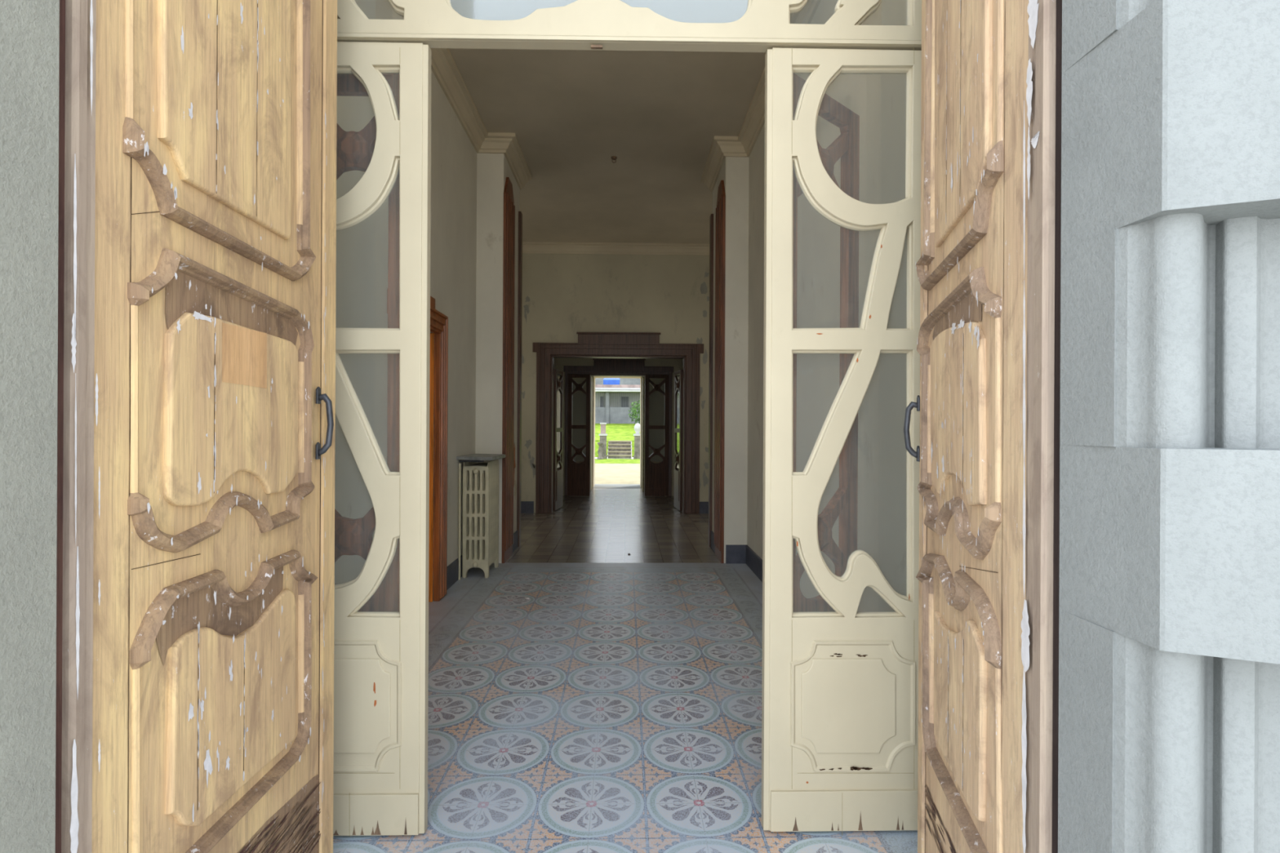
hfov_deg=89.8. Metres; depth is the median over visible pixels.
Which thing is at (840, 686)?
door
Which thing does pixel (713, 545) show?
baseboard
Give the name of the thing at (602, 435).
post
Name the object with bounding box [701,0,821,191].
crown molding
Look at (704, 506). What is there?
baseboard
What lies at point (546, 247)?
crown molding
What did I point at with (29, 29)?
wall
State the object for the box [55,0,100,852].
door frame
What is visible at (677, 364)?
wall
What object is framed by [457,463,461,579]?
pipe
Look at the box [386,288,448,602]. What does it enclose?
door
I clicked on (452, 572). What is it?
baseboard
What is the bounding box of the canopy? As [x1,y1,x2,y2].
[603,377,619,384]
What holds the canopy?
on the outbuilding
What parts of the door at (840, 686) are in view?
panel, panel moulding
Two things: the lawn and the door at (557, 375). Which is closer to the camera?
the door at (557, 375)
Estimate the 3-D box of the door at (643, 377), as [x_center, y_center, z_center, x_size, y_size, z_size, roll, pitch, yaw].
[0.077,0.150,14.225,0.052,2.490,0.740,0,0,-1]
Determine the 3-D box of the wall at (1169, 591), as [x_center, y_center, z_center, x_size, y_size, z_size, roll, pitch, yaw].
[1.214,-0.809,0.853,1.041,4.560,0.750,0,0,-1]
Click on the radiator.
(480, 542)
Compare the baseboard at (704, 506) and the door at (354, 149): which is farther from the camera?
the baseboard at (704, 506)
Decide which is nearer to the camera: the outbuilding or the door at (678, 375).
the door at (678, 375)
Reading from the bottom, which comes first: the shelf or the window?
the shelf
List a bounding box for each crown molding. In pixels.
[402,16,532,189]
[522,241,709,255]
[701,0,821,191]
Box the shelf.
[456,453,505,462]
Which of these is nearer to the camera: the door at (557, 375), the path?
the door at (557, 375)
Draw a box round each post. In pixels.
[599,422,607,458]
[633,422,639,458]
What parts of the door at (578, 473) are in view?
panel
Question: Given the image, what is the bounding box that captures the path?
[595,463,639,484]
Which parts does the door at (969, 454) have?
handle plate, handle plate, panel, panel moulding, panel moulding, panel moulding, panel, panel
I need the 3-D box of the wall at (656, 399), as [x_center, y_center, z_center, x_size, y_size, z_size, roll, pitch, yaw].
[-0.459,-0.757,15.093,2.600,4.360,1.000,0,0,-1]
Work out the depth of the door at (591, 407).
14.13 m
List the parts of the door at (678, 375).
panel, pane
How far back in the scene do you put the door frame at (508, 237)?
6.79 m
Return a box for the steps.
[607,440,631,458]
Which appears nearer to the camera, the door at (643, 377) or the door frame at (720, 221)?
the door frame at (720, 221)
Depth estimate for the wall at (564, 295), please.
10.39 m
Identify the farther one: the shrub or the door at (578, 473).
the shrub
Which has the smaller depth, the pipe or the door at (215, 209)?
the door at (215, 209)
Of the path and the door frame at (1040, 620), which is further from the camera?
the path
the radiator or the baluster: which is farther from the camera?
the baluster
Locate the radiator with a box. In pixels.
[462,459,498,577]
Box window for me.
[337,0,921,52]
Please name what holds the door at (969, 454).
in the wall at (1169, 591)
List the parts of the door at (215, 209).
panel moulding, panel moulding, panel moulding, panel, panel, panel, handle plate, handle plate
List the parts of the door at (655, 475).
panel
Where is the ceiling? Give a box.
[448,0,765,243]
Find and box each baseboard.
[446,555,471,590]
[512,530,518,552]
[520,501,533,513]
[699,502,708,513]
[711,530,715,552]
[725,544,762,582]
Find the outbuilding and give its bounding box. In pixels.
[595,384,640,423]
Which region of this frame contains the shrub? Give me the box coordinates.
[628,400,639,424]
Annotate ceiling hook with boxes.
[610,155,617,163]
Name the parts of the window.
drip moulding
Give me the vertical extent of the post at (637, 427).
1.550 m
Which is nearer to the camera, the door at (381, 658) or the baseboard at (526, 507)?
the door at (381, 658)
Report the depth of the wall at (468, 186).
5.65 m
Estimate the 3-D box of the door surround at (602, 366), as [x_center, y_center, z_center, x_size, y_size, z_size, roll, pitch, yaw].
[-0.436,0.015,13.059,2.220,2.775,0.270,0,0,-1]
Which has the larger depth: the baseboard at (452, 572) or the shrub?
the shrub
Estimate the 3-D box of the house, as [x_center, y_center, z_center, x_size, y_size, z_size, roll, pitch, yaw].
[-1.291,-3.752,57.735,25.000,7.300,4.500,0,0,-1]
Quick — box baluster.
[596,442,603,459]
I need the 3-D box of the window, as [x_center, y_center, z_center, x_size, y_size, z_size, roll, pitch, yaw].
[-0.122,-1.597,2.216,2.368,0.598,0.064,0,0,-1]
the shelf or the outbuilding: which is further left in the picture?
the shelf
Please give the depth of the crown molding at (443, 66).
6.03 m
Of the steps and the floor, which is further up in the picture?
the steps
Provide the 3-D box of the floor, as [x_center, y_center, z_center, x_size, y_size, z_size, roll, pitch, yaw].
[-0.293,1.552,8.171,7.000,0.302,14.350,0,0,-1]
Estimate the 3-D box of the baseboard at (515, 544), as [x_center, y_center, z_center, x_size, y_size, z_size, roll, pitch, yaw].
[-1.421,1.303,7.260,0.016,0.190,0.420,0,0,-1]
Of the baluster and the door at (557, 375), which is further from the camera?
the baluster
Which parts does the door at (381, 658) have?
panel, panel moulding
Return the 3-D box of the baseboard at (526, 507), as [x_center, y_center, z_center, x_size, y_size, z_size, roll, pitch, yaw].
[-1.877,1.301,10.352,0.330,0.190,0.016,0,0,-1]
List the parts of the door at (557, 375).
pane, panel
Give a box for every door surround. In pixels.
[533,332,703,513]
[563,358,673,496]
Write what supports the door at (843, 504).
in the wall at (878, 100)
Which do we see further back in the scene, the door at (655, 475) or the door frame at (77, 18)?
the door at (655, 475)
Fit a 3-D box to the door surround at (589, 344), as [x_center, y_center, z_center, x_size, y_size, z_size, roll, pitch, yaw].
[-0.354,-0.054,10.450,2.755,2.915,0.270,0,0,-1]
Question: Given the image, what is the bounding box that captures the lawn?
[595,423,639,463]
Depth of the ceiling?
6.13 m
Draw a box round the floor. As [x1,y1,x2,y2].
[333,488,917,852]
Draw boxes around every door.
[92,0,337,852]
[333,41,431,835]
[334,73,399,612]
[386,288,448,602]
[553,368,563,511]
[567,374,591,496]
[590,376,592,490]
[641,376,644,491]
[644,374,669,496]
[673,369,683,511]
[761,47,921,835]
[792,73,859,612]
[903,0,1028,852]
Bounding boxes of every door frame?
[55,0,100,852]
[501,177,522,563]
[708,180,725,563]
[1021,0,1062,852]
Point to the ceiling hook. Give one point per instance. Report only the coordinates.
(613, 157)
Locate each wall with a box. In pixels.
[0,0,59,852]
[334,0,519,601]
[520,253,709,513]
[555,357,683,496]
[572,358,666,488]
[711,0,906,612]
[1057,0,1279,852]
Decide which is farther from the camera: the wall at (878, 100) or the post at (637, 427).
the post at (637, 427)
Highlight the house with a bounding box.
[595,377,640,384]
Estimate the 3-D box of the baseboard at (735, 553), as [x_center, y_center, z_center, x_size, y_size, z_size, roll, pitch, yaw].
[1.041,1.315,4.525,0.220,0.190,4.200,0,0,-1]

